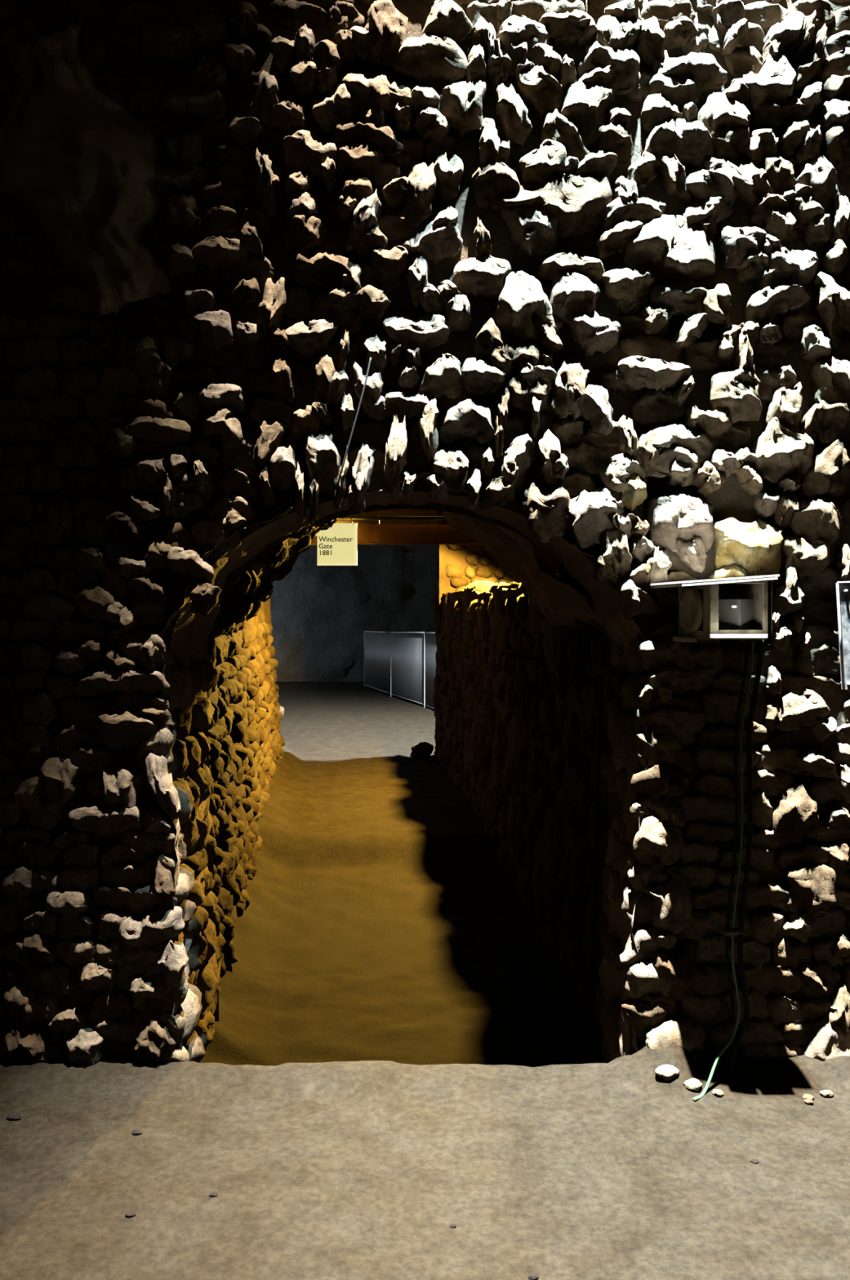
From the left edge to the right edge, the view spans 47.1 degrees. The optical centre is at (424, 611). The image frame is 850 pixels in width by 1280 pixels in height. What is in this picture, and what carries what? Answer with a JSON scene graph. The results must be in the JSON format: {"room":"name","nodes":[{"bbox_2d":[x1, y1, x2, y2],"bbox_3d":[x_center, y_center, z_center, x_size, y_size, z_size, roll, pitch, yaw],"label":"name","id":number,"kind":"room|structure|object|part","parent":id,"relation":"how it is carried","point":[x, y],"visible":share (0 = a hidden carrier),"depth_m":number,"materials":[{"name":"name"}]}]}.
{"room":"underground stone chamber","nodes":[
{"label":"underground stone chamber","id":0,"kind":"room"},
{"bbox_2d":[206,598,284,993],"bbox_3d":[-1.497,0.900,8.436,0.353,2.400,8.338,0,0,-6],"label":"wall","id":1,"kind":"structure","parent":0,"point":[245,741],"depth_m":6.20,"materials":[{"name":"stone"}]},
{"bbox_2d":[270,544,437,681],"bbox_3d":[0.000,-1.550,20.000,18.000,7.500,15.000,0,0,0],"label":"wall","id":2,"kind":"structure","parent":0,"point":[321,615],"depth_m":26.93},
{"bbox_2d":[208,508,603,638],"bbox_3d":[-0.100,-2.822,8.575,6.200,5.955,8.550,0,0,0],"label":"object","id":3,"kind":"structure","parent":0,"point":[557,601],"depth_m":5.02,"materials":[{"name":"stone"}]},
{"bbox_2d":[0,0,849,1065],"bbox_3d":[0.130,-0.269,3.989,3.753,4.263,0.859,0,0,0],"label":"wall","id":4,"kind":"structure","parent":0,"point":[139,957],"depth_m":3.63,"materials":[{"name":"stone"}]},
{"bbox_2d":[336,357,371,488],"bbox_3d":[-0.258,-0.684,3.529,0.129,0.475,0.029,0,0,0],"label":"wire","id":5,"kind":"object","parent":4,"relation":"attached to","point":[370,359],"visible":1,"depth_m":3.52,"materials":[{"name":"black metal"}]},
{"bbox_2d":[647,574,779,642],"bbox_3d":[1.012,-0.009,3.458,0.377,0.235,0.325,0,0,0],"label":"box","id":6,"kind":"object","parent":4,"relation":"attached to","point":[722,608],"visible":1,"depth_m":3.40,"materials":[{"name":"beige paint"}]},
{"bbox_3d":[0.964,-0.006,3.487,0.014,0.204,0.270,0,0,-7],"label":"panel","id":7,"kind":"part","parent":6,"relation":"part of","materials":[{"name":"beige paint"}]},
{"bbox_3d":[1.012,-0.111,3.462,0.377,0.031,0.315,0,0,0],"label":"roof plate","id":8,"kind":"part","parent":6,"relation":"part of","materials":[{"name":"grey metal"}]},
{"bbox_2d":[692,640,755,1101],"bbox_3d":[1.045,0.892,3.453,0.300,1.592,0.061,0,0,-28],"label":"cable","id":9,"kind":"object","parent":6,"relation":"hanging from","point":[732,1036],"visible":0.99,"depth_m":3.51,"materials":[{"name":"green plastic"}]},
{"bbox_3d":[1.064,0.089,3.480,0.248,0.014,0.280,0,0,0],"label":"panel","id":10,"kind":"part","parent":6,"relation":"part of","materials":[{"name":"beige paint"}]},
{"bbox_3d":[1.047,-0.013,3.610,0.186,0.190,0.020,0,0,0],"label":"panel","id":11,"kind":"part","parent":6,"relation":"part of","materials":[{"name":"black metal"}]},
{"bbox_2d":[721,640,749,1076],"bbox_3d":[1.112,0.880,3.505,0.103,1.569,0.042,0,0,0],"label":"cable","id":12,"kind":"object","parent":6,"relation":"hanging from","point":[747,642],"visible":1,"depth_m":3.51,"materials":[{"name":"black plastic"}]},
{"bbox_2d":[724,928,742,935],"bbox_3d":[1.111,1.152,3.512,0.059,0.029,0.027,0,0,0],"label":"clip","id":13,"kind":"object","parent":12,"relation":"attached to","point":[728,931],"visible":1,"depth_m":3.50,"materials":[{"name":"black metal"}]},
{"bbox_2d":[727,640,764,1076],"bbox_3d":[1.145,0.878,3.495,0.136,1.566,0.050,0,0,0],"label":"cable","id":14,"kind":"object","parent":13,"relation":"attached to","point":[760,648],"visible":0.99,"depth_m":3.50,"materials":[{"name":"black plastic"}]},
{"bbox_3d":[1.081,-0.006,3.347,0.213,0.204,0.014,0,0,0],"label":"frame","id":15,"kind":"part","parent":6,"relation":"part of","materials":[{"name":"beige paint"}]},
{"bbox_3d":[1.162,-0.006,3.480,0.014,0.204,0.284,0,0,-7],"label":"panel","id":16,"kind":"part","parent":6,"relation":"part of","materials":[{"name":"beige paint"}]},
{"bbox_2d":[835,581,849,689],"bbox_3d":[1.642,0.082,3.535,0.327,0.398,0.070,0,0,0],"label":"metal panel","id":17,"kind":"object","parent":4,"relation":"attached to","point":[842,588],"visible":1,"depth_m":3.51,"materials":[{"name":"grey metal"}]},
{"bbox_2d":[0,680,849,1279],"bbox_3d":[0.000,-16.635,13.525,18.000,37.149,30.050,0,0,0],"label":"floor","id":18,"kind":"structure","parent":0,"point":[397,1055],"depth_m":3.31,"materials":[{"name":"beige soil"}]},
{"bbox_2d":[5,1112,21,1120],"bbox_3d":[-1.378,1.694,3.270,0.049,0.021,0.035,0,0,-15],"label":"clod","id":19,"kind":"object","parent":18,"relation":"on","point":[15,1117],"visible":1,"depth_m":3.26,"materials":[{"name":"grey stone"}]},
{"bbox_2d":[124,1211,135,1217],"bbox_3d":[-0.828,1.696,2.744,0.031,0.013,0.022,0,0,0],"label":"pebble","id":20,"kind":"object","parent":18,"relation":"on","point":[131,1214],"visible":1,"depth_m":2.74,"materials":[{"name":"grey stone"}]},
{"bbox_2d":[131,1128,142,1135],"bbox_3d":[-0.938,1.696,3.178,0.029,0.017,0.029,0,0,-36],"label":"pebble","id":21,"kind":"object","parent":18,"relation":"on","point":[136,1131],"visible":1,"depth_m":3.17,"materials":[{"name":"grey stone"}]},
{"bbox_2d":[208,1191,217,1196],"bbox_3d":[-0.612,1.687,2.823,0.026,0.012,0.018,0,0,0],"label":"clod","id":22,"kind":"object","parent":18,"relation":"on","point":[212,1193],"visible":1,"depth_m":2.82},
{"bbox_2d":[364,631,436,708],"bbox_3d":[-0.446,1.164,20.961,0.128,1.558,7.826,0,0,-15],"label":"glass railing","id":23,"kind":"object","parent":18,"relation":"on","point":[378,645],"visible":0.8,"depth_m":21.04,"materials":[{"name":"clear glass"}]},
{"bbox_3d":[-1.520,1.221,24.700,0.040,1.430,0.040,0,0,0],"label":"post","id":24,"kind":"part","parent":23,"relation":"part of","materials":[{"name":"grey metal"}]},
{"bbox_3d":[-1.140,0.488,23.350,0.036,0.072,2.805,0,0,-16],"label":"rail","id":25,"kind":"part","parent":23,"relation":"part of","materials":[{"name":"grey metal"}]},
{"bbox_3d":[-1.140,1.180,23.350,0.020,1.379,2.805,0,0,-16],"label":"panel","id":26,"kind":"part","parent":23,"relation":"part of","materials":[{"name":"clear glass"}]},
{"bbox_3d":[-0.760,1.205,22.000,0.040,1.470,0.040,0,0,0],"label":"post","id":27,"kind":"part","parent":23,"relation":"part of","materials":[{"name":"grey metal"}]},
{"bbox_3d":[-0.380,0.446,20.750,0.036,0.083,2.614,0,0,-17],"label":"rail","id":28,"kind":"part","parent":23,"relation":"part of","materials":[{"name":"grey metal"}]},
{"bbox_3d":[-0.380,1.158,20.750,0.020,1.429,2.613,0,0,-17],"label":"panel","id":29,"kind":"part","parent":23,"relation":"part of","materials":[{"name":"clear glass"}]},
{"bbox_3d":[0.000,1.183,19.500,0.040,1.520,0.040,0,0,0],"label":"post","id":30,"kind":"part","parent":23,"relation":"part of","materials":[{"name":"grey metal"}]},
{"bbox_3d":[0.275,0.413,18.350,0.036,0.056,2.365,0,0,-13],"label":"rail","id":31,"kind":"part","parent":23,"relation":"part of","materials":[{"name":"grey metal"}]},
{"bbox_3d":[0.275,1.148,18.350,0.020,1.450,2.365,0,0,-13],"label":"panel","id":32,"kind":"part","parent":23,"relation":"part of","materials":[{"name":"clear glass"}]},
{"bbox_2d":[410,742,433,757],"bbox_3d":[-0.026,1.795,12.551,0.295,0.237,0.334,0,0,41],"label":"rock","id":33,"kind":"object","parent":18,"relation":"on","point":[422,749],"visible":0.91,"depth_m":12.44,"materials":[{"name":"stone"}]},
{"bbox_2d":[448,1223,456,1227],"bbox_3d":[0.077,1.699,2.698,0.020,0.009,0.015,0,0,0],"label":"clod","id":34,"kind":"object","parent":18,"relation":"on","point":[452,1225],"visible":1,"depth_m":2.69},
{"bbox_2d":[528,1273,538,1279],"bbox_3d":[0.278,1.701,2.494,0.025,0.013,0.021,0,0,-34],"label":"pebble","id":35,"kind":"object","parent":18,"relation":"on","point":[533,1276],"visible":1,"depth_m":2.49,"materials":[{"name":"grey stone"}]},
{"bbox_2d":[654,1064,679,1080],"bbox_3d":[0.860,1.639,3.470,0.088,0.048,0.065,0,0,0],"label":"rubble stone","id":36,"kind":"object","parent":18,"relation":"on","point":[667,1072],"visible":1,"depth_m":3.45,"materials":[{"name":"white stone"}]},
{"bbox_2d":[646,1020,705,1051],"bbox_3d":[0.927,1.596,3.604,0.216,0.186,0.136,0,0,0],"label":"rock","id":37,"kind":"object","parent":18,"relation":"on","point":[671,1033],"visible":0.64,"depth_m":3.56,"materials":[{"name":"stone"}]},
{"bbox_2d":[683,1077,702,1091],"bbox_3d":[0.940,1.658,3.420,0.067,0.037,0.047,0,0,0],"label":"rubble stone","id":38,"kind":"object","parent":18,"relation":"on","point":[693,1084],"visible":1,"depth_m":3.41,"materials":[{"name":"white stone"}]},
{"bbox_2d":[711,1088,724,1097],"bbox_3d":[1.021,1.678,3.400,0.042,0.026,0.032,0,0,0],"label":"rubble stone","id":39,"kind":"object","parent":18,"relation":"on","point":[717,1092],"visible":1,"depth_m":3.39,"materials":[{"name":"beige stone"}]},
{"bbox_2d":[749,1158,758,1164],"bbox_3d":[1.018,1.699,3.016,0.024,0.012,0.024,0,0,39],"label":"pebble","id":40,"kind":"object","parent":18,"relation":"on","point":[753,1161],"visible":1,"depth_m":3.01,"materials":[{"name":"grey stone"}]},
{"bbox_2d":[802,1093,813,1100],"bbox_3d":[1.337,1.697,3.408,0.043,0.019,0.034,0,0,0],"label":"pebble","id":41,"kind":"object","parent":18,"relation":"on","point":[805,1096],"visible":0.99,"depth_m":3.40,"materials":[{"name":"stone"}]},
{"bbox_2d":[803,1097,813,1105],"bbox_3d":[1.329,1.698,3.380,0.034,0.022,0.027,0,0,0],"label":"rubble stone","id":42,"kind":"object","parent":18,"relation":"on","point":[808,1101],"visible":1,"depth_m":3.37,"materials":[{"name":"beige stone"}]},
{"bbox_2d":[819,1089,833,1097],"bbox_3d":[1.408,1.689,3.420,0.046,0.029,0.031,0,0,0],"label":"rubble stone","id":43,"kind":"object","parent":18,"relation":"on","point":[825,1093],"visible":1,"depth_m":3.41,"materials":[{"name":"white stone"}]},
{"bbox_2d":[435,511,573,826],"bbox_3d":[1.560,-0.500,8.650,2.880,3.400,8.500,0,0,0],"label":"wall","id":44,"kind":"structure","parent":0,"point":[458,566],"depth_m":11.58,"materials":[{"name":"stone"}]},
{"bbox_2d":[431,573,608,1024],"bbox_3d":[0.777,0.894,8.596,0.758,2.412,8.579,0,0,-5],"label":"wall","id":45,"kind":"structure","parent":0,"point":[499,682],"depth_m":6.01,"materials":[{"name":"stone"}]},
{"bbox_3d":[-1.969,-1.125,9.900,1.161,1.750,6.000,0,0,0],"label":"wall","id":46,"kind":"structure","parent":0,"visible":0},
{"bbox_2d":[310,524,479,544],"bbox_3d":[-0.462,-0.590,7.465,1.976,0.150,0.136,0,0,0],"label":"wooden beam","id":47,"kind":"structure","parent":46,"relation":"attached to","point":[367,534],"depth_m":7.40,"materials":[{"name":"brown wood"}]},
{"bbox_2d":[337,515,447,524],"bbox_3d":[-0.486,-0.692,7.364,1.728,0.058,0.080,0,0,0],"label":"pipe","id":48,"kind":"object","parent":47,"relation":"attached to","point":[378,518],"visible":0.45,"depth_m":7.33,"materials":[{"name":"brown metal"}]},
{"bbox_2d":[316,516,357,565],"bbox_3d":[-0.654,-0.532,7.288,0.297,0.376,0.069,0,0,0],"label":"hanging sign","id":49,"kind":"object","parent":48,"relation":"hanging from","point":[336,545],"visible":0.99,"depth_m":7.26,"materials":[{"name":"beige paper"}]}
]}

